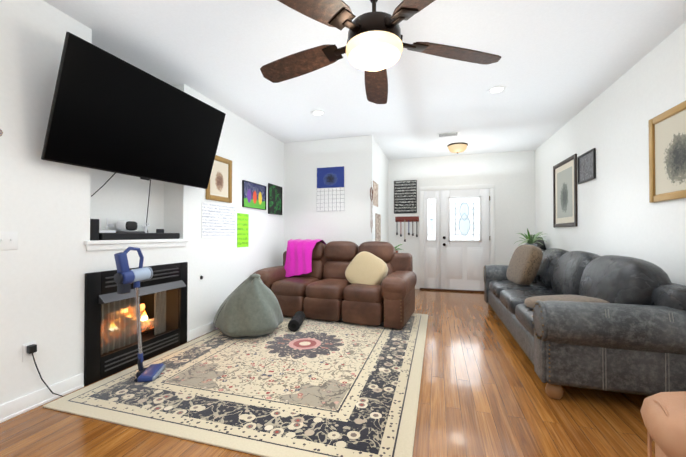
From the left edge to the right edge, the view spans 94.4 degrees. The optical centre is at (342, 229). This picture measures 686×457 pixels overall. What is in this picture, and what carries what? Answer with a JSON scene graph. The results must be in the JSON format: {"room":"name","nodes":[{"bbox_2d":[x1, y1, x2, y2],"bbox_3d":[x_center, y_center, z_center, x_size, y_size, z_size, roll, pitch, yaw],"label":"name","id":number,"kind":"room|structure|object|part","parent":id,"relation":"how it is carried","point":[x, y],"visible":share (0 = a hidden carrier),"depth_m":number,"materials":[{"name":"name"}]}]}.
{"room":"living room","nodes":[
{"label":"living room","id":0,"kind":"room"},
{"bbox_2d":[0,0,283,404],"bbox_3d":[-1.883,-0.173,3.786,0.620,2.743,3.891,0,-1,17],"label":"wall","id":1,"kind":"structure","parent":0,"point":[48,209],"depth_m":2.28,"materials":[{"name":"paint"}]},
{"bbox_2d":[0,231,17,249],"bbox_3d":[-2.088,0.067,1.972,0.014,0.114,0.116,0,-1,17],"label":"light switch","id":2,"kind":"object","parent":1,"relation":"attached to","point":[8,240],"visible":1,"depth_m":1.98,"materials":[{"name":"white plastic"}]},
{"bbox_2d":[0,373,83,422],"bbox_3d":[-2.043,1.126,2.105,0.020,0.105,0.606,0,-1,17],"label":"baseboard","id":3,"kind":"structure","parent":1,"relation":"attached to","point":[22,404],"depth_m":2.12,"materials":[{"name":"white paint"}]},
{"bbox_2d":[23,341,63,396],"bbox_3d":[-1.970,0.960,2.204,0.102,0.434,0.351,0,-1,17],"label":"electrical outlet","id":4,"kind":"object","parent":1,"relation":"attached to","point":[29,351],"visible":0.98,"depth_m":2.08,"materials":[{"name":"white plastic"}]},
{"bbox_2d":[41,32,225,232],"bbox_3d":[-1.773,-0.584,2.763,0.693,1.312,1.462,0,-1,17],"label":"tv","id":5,"kind":"object","parent":1,"relation":"attached to","point":[109,112],"visible":1,"depth_m":2.46,"materials":[{"name":"black plastic"},{"name":"glass"}]},
{"bbox_2d":[84,239,188,250],"bbox_3d":[-1.928,0.128,2.936,0.295,0.080,1.030,0,-1,17],"label":"sill","id":6,"kind":"structure","parent":1,"relation":"attached to","point":[95,245],"depth_m":2.76,"materials":[{"name":"white paint"}]},
{"bbox_2d":[90,219,98,239],"bbox_3d":[-2.011,-0.002,2.522,0.112,0.170,0.080,0,-1,17],"label":"speaker box","id":7,"kind":"object","parent":6,"relation":"on","point":[94,229],"visible":0.42,"depth_m":2.50,"materials":[{"name":"black plastic"}]},
{"bbox_2d":[116,231,144,232],"bbox_3d":[-2.017,0.050,2.864,0.125,0.075,0.570,0,-1,17],"label":"cable box","id":8,"kind":"object","parent":6,"relation":"on","point":[130,231],"visible":0.08,"depth_m":2.92,"materials":[{"name":"black plastic"}]},
{"bbox_2d":[90,217,115,232],"bbox_3d":[-2.059,-0.033,2.716,0.090,0.144,0.180,0,-1,17],"label":"router","id":9,"kind":"object","parent":8,"relation":"on","point":[107,231],"visible":0.42,"depth_m":2.75,"materials":[{"name":"white plastic"}]},
{"bbox_2d":[108,220,137,230],"bbox_3d":[-2.021,-0.036,2.950,0.223,0.101,0.263,0,-1,17],"label":"headset","id":10,"kind":"object","parent":8,"relation":"on","point":[124,225],"visible":0.98,"depth_m":2.85,"materials":[{"name":"white plastic"}]},
{"bbox_2d":[141,223,149,232],"bbox_3d":[-1.935,-0.013,3.118,0.076,0.106,0.072,0,-1,17],"label":"controller","id":11,"kind":"object","parent":8,"relation":"on","point":[145,228],"visible":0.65,"depth_m":3.10,"materials":[{"name":"white plastic"}]},
{"bbox_2d":[99,233,179,239],"bbox_3d":[-1.862,0.058,2.954,0.092,0.060,0.810,0,-1,17],"label":"soundbar","id":12,"kind":"object","parent":6,"relation":"on","point":[120,236],"visible":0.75,"depth_m":2.84,"materials":[{"name":"black plastic"}]},
{"bbox_2d":[156,229,163,232],"bbox_3d":[-1.880,0.042,3.267,0.071,0.100,0.072,0,-1,17],"label":"smart speaker","id":13,"kind":"object","parent":6,"relation":"on","point":[159,230],"visible":0.5,"depth_m":3.24},
{"bbox_2d":[187,322,217,341],"bbox_3d":[-1.343,1.154,4.464,0.020,0.105,2.255,0,-1,17],"label":"baseboard","id":14,"kind":"structure","parent":1,"relation":"attached to","point":[200,331],"depth_m":3.58,"materials":[{"name":"white paint"}]},
{"bbox_2d":[206,155,231,202],"bbox_3d":[-1.513,-0.625,3.901,0.024,0.550,0.470,0,-1,17],"label":"picture","id":15,"kind":"object","parent":1,"relation":"attached to","point":[219,188],"visible":0.73,"depth_m":3.92,"materials":[{"name":"brown paper"}]},
{"bbox_2d":[211,162,226,195],"bbox_3d":[-1.516,-0.625,3.902,0.001,0.380,0.300,0,-1,17],"label":"art","id":16,"kind":"object","parent":15,"relation":"attached to","point":[219,169],"depth_m":3.90},
{"bbox_2d":[202,202,235,237],"bbox_3d":[-1.517,-0.105,3.917,0.004,0.410,0.630,0,-1,17],"label":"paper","id":17,"kind":"object","parent":1,"relation":"attached to","point":[218,221],"visible":1,"depth_m":3.89,"materials":[{"name":"white paper"}]},
{"bbox_2d":[237,213,248,246],"bbox_3d":[-1.378,0.005,4.381,0.006,0.460,0.260,0,-1,17],"label":"picture","id":18,"kind":"object","parent":1,"relation":"attached to","point":[242,230],"visible":1,"depth_m":4.37},
{"bbox_2d":[242,180,265,209],"bbox_3d":[-1.288,-0.496,4.652,0.028,0.370,0.600,0,-1,17],"label":"picture","id":19,"kind":"object","parent":1,"relation":"attached to","point":[254,195],"visible":1,"depth_m":4.62,"materials":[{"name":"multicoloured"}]},
{"bbox_2d":[268,183,281,214],"bbox_3d":[-1.114,-0.495,5.237,0.028,0.480,0.440,0,-1,17],"label":"picture","id":20,"kind":"object","parent":1,"relation":"attached to","point":[275,199],"visible":1,"depth_m":5.21,"materials":[{"name":"black"}]},
{"bbox_2d":[0,289,654,456],"bbox_3d":[-1.143,1.230,2.234,7.445,0.100,10.386,0,-1,17],"label":"floor","id":21,"kind":"structure","parent":0,"point":[482,393],"depth_m":1.98,"materials":[{"name":"brown wood"}]},
{"bbox_2d":[84,262,187,385],"bbox_3d":[-2.017,0.762,2.957,0.576,0.851,1.021,0,-1,17],"label":"fireplace","id":22,"kind":"object","parent":21,"relation":"on","point":[110,336],"visible":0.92,"depth_m":2.78,"materials":[{"name":"black metal"},{"name":"glass"}]},
{"bbox_2d":[43,313,427,456],"bbox_3d":[-0.395,1.187,3.303,2.390,0.012,3.200,0,-1,17],"label":"rug","id":23,"kind":"object","parent":21,"relation":"on","point":[313,388],"visible":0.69,"depth_m":2.27,"materials":[{"name":"beige fabric"}]},
{"bbox_2d":[114,247,165,381],"bbox_3d":[-1.562,0.650,2.508,0.234,1.042,0.403,0,-1,17],"label":"vacuum","id":24,"kind":"object","parent":23,"relation":"on","point":[125,276],"visible":1,"depth_m":2.46,"materials":[{"name":"blue plastic"}]},
{"bbox_2d":[213,273,283,338],"bbox_3d":[-1.112,0.839,3.712,0.838,0.693,0.736,0,-1,17],"label":"beanbag","id":25,"kind":"object","parent":23,"relation":"on","point":[249,308],"visible":1,"depth_m":3.46,"materials":[{"name":"fabric"}]},
{"bbox_2d":[288,311,304,331],"bbox_3d":[-0.564,1.115,3.896,0.142,0.142,0.435,0,-1,2],"label":"foam roller","id":26,"kind":"object","parent":23,"relation":"on","point":[296,321],"visible":1,"depth_m":3.70,"materials":[{"name":"black"}]},
{"bbox_2d":[253,239,416,328],"bbox_3d":[-0.119,0.666,4.542,2.220,1.056,1.020,0,-1,22],"label":"sofa","id":27,"kind":"object","parent":23,"relation":"on","point":[371,283],"visible":0.85,"depth_m":4.25,"materials":[{"name":"brown leather"}]},
{"bbox_2d":[483,244,685,399],"bbox_3d":[2.258,0.691,3.419,1.015,1.005,3.020,0,-1,17],"label":"sofa","id":28,"kind":"object","parent":21,"relation":"on","point":[589,320],"visible":1,"depth_m":2.16,"materials":[{"name":"grey leather"}]},
{"bbox_2d":[640,391,685,456],"bbox_3d":[1.260,0.639,0.465,0.980,1.038,1.140,0,-1,27],"label":"armchair","id":29,"kind":"object","parent":21,"relation":"on","point":[663,414],"visible":1,"depth_m":1.01,"materials":[{"name":"brown leather"}]},
{"bbox_3d":[3.201,0.786,5.339,0.410,0.859,0.840,0,-1,17],"label":"console table","id":30,"kind":"object","parent":21,"relation":"on","visible":0},
{"bbox_2d":[514,229,547,245],"bbox_3d":[3.041,0.161,5.106,0.500,0.383,0.564,0,-1,17],"label":"potted plant","id":31,"kind":"object","parent":30,"relation":"on","point":[531,239],"visible":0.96,"depth_m":5.07,"materials":[{"name":"green plant"}]},
{"bbox_2d":[535,237,546,250],"bbox_3d":[3.287,0.239,5.467,0.247,0.236,0.340,0,-1,7],"label":"laptop","id":32,"kind":"object","parent":30,"relation":"on","point":[542,247],"visible":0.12,"depth_m":5.39,"materials":[{"name":"black"}]},
{"bbox_2d":[284,135,373,251],"bbox_3d":[-0.561,-0.153,5.486,2.189,2.743,0.120,0,-1,17],"label":"wall","id":33,"kind":"structure","parent":0,"point":[304,218],"depth_m":5.33,"materials":[{"name":"paint"}]},
{"bbox_2d":[317,166,344,210],"bbox_3d":[-0.210,-0.684,5.320,0.490,0.740,0.006,0,-1,17],"label":"calendar","id":34,"kind":"object","parent":33,"relation":"attached to","point":[330,188],"visible":1,"depth_m":5.31,"materials":[{"name":"white paper"}]},
{"bbox_2d":[317,166,343,187],"bbox_3d":[-0.211,-0.876,5.321,0.480,0.345,0.004,0,-1,17],"label":"photo","id":35,"kind":"object","parent":34,"relation":"attached to","point":[327,177],"depth_m":5.32},
{"bbox_2d":[370,185,372,232],"bbox_3d":[0.447,-0.365,5.002,0.015,0.845,0.212,0,-1,17],"label":"dreamcatcher","id":36,"kind":"object","parent":33,"relation":"attached to","point":[371,223],"visible":1,"depth_m":5.00,"materials":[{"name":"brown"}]},
{"bbox_2d":[43,0,685,159],"bbox_3d":[-1.143,-1.613,2.268,7.445,0.100,10.386,0,-1,17],"label":"ceiling","id":37,"kind":"structure","parent":0,"point":[557,66],"depth_m":2.94,"materials":[{"name":"paint"}]},
{"bbox_2d":[311,110,324,115],"bbox_3d":[-0.327,-1.535,4.181,0.190,0.006,0.190,0,-1,17],"label":"recessed light","id":38,"kind":"object","parent":37,"relation":"in","point":[317,112],"visible":1,"depth_m":4.18,"materials":[{"name":"white paint"}]},
{"bbox_2d":[260,0,500,103],"bbox_3d":[0.153,-1.252,1.853,1.488,0.628,1.491,0,-1,17],"label":"ceiling fan","id":39,"kind":"object","parent":37,"relation":"hanging from","point":[374,47],"visible":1,"depth_m":1.77,"materials":[{"name":"brown wood"}]},
{"bbox_2d":[437,131,459,136],"bbox_3d":[1.681,-1.524,5.077,0.340,0.008,0.200,0,-1,17],"label":"ceiling vent","id":40,"kind":"object","parent":37,"relation":"in","point":[448,134],"visible":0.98,"depth_m":5.07,"materials":[{"name":"white metal"}]},
{"bbox_2d":[447,142,467,153],"bbox_3d":[2.055,-1.445,5.705,0.350,0.150,0.350,0,-1,17],"label":"ceiling light","id":41,"kind":"object","parent":37,"relation":"in","point":[460,147],"visible":1,"depth_m":5.60,"materials":[{"name":"beige glass"}]},
{"bbox_2d":[487,86,505,93],"bbox_3d":[1.695,-1.543,3.508,0.190,0.006,0.190,0,-1,17],"label":"recessed light","id":42,"kind":"object","parent":37,"relation":"in","point":[496,89],"visible":1,"depth_m":3.50,"materials":[{"name":"white paint"}]},
{"bbox_2d":[374,139,388,242],"bbox_3d":[0.685,-0.146,6.048,0.120,2.743,1.666,0,-1,17],"label":"wall","id":43,"kind":"structure","parent":0,"point":[381,175],"depth_m":6.08,"materials":[{"name":"paint"}]},
{"bbox_2d":[373,181,377,206],"bbox_3d":[0.554,-0.603,5.385,0.006,0.400,0.450,0,-1,17],"label":"canvas","id":44,"kind":"object","parent":43,"relation":"attached to","point":[375,193],"visible":0.86,"depth_m":5.35},
{"bbox_2d":[375,213,380,240],"bbox_3d":[0.618,-0.040,5.594,0.006,0.480,0.500,0,-1,17],"label":"canvas","id":45,"kind":"object","parent":43,"relation":"attached to","point":[377,227],"visible":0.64,"depth_m":5.52},
{"bbox_2d":[388,150,535,288],"bbox_3d":[2.353,-0.141,6.500,3.060,2.743,0.150,0,-1,17],"label":"wall","id":46,"kind":"structure","parent":0,"point":[510,176],"depth_m":6.28,"materials":[{"name":"paint"}]},
{"bbox_2d":[394,180,416,213],"bbox_3d":[1.317,-0.697,6.727,0.480,0.700,0.014,0,-1,17],"label":"poster","id":47,"kind":"object","parent":46,"relation":"attached to","point":[405,196],"visible":1,"depth_m":6.73,"materials":[{"name":"black"}]},
{"bbox_2d":[395,216,418,241],"bbox_3d":[1.346,-0.016,6.691,0.490,0.532,0.050,0,-1,17],"label":"key rack","id":48,"kind":"object","parent":46,"relation":"attached to","point":[408,219],"visible":0.96,"depth_m":6.68,"materials":[{"name":"red wood"}]},
{"bbox_2d":[420,184,494,292],"bbox_3d":[2.271,0.165,6.383,1.428,2.129,0.112,0,-1,17],"label":"front door","id":49,"kind":"structure","parent":46,"relation":"in","point":[457,254],"depth_m":6.40,"materials":[{"name":"white paint"}]},
{"bbox_3d":[1.828,-0.214,6.560,0.158,0.848,0.004,0,-1,17],"label":"front door side glass","id":50,"kind":"part","parent":49,"relation":"part of","materials":[{"name":"white glass"}]},
{"bbox_3d":[2.434,-0.216,6.370,0.558,0.848,0.004,0,-1,17],"label":"glass","id":51,"kind":"part","parent":49,"relation":"part of","materials":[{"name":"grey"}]},
{"bbox_2d":[535,21,685,285],"bbox_3d":[2.299,-0.204,1.204,0.150,2.743,10.336,0,-1,17],"label":"wall","id":52,"kind":"structure","parent":0,"point":[618,213],"depth_m":3.16,"materials":[{"name":"paint"}]},
{"bbox_2d":[553,154,576,227],"bbox_3d":[3.223,-0.527,4.634,0.024,0.970,0.850,0,-1,17],"label":"picture","id":53,"kind":"object","parent":52,"relation":"attached to","point":[565,193],"visible":1,"depth_m":4.59,"materials":[{"name":"brown"}]},
{"bbox_2d":[557,166,572,217],"bbox_3d":[3.226,-0.527,4.633,0.001,0.690,0.570,0,-1,17],"label":"art","id":54,"kind":"object","parent":53,"relation":"attached to","point":[565,175],"depth_m":4.59},
{"bbox_2d":[577,148,595,183],"bbox_3d":[3.019,-0.780,3.946,0.024,0.360,0.450,0,-1,17],"label":"picture","id":55,"kind":"object","parent":52,"relation":"attached to","point":[586,162],"visible":0.98,"depth_m":3.92,"materials":[{"name":"black"}]},
{"bbox_2d":[579,151,592,180],"bbox_3d":[3.021,-0.780,3.946,0.001,0.320,0.410,0,-1,17],"label":"art","id":56,"kind":"object","parent":55,"relation":"attached to","point":[586,159],"depth_m":3.94},
{"bbox_2d":[648,101,685,202],"bbox_3d":[2.574,-0.598,2.444,0.024,0.720,0.660,0,-1,17],"label":"picture","id":57,"kind":"object","parent":52,"relation":"attached to","point":[667,155],"visible":1,"depth_m":2.54,"materials":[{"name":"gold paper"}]},
{"bbox_2d":[655,109,685,194],"bbox_3d":[2.576,-0.598,2.443,0.001,0.610,0.550,0,-1,17],"label":"art","id":58,"kind":"object","parent":57,"relation":"attached to","point":[670,129],"depth_m":2.51}
]}

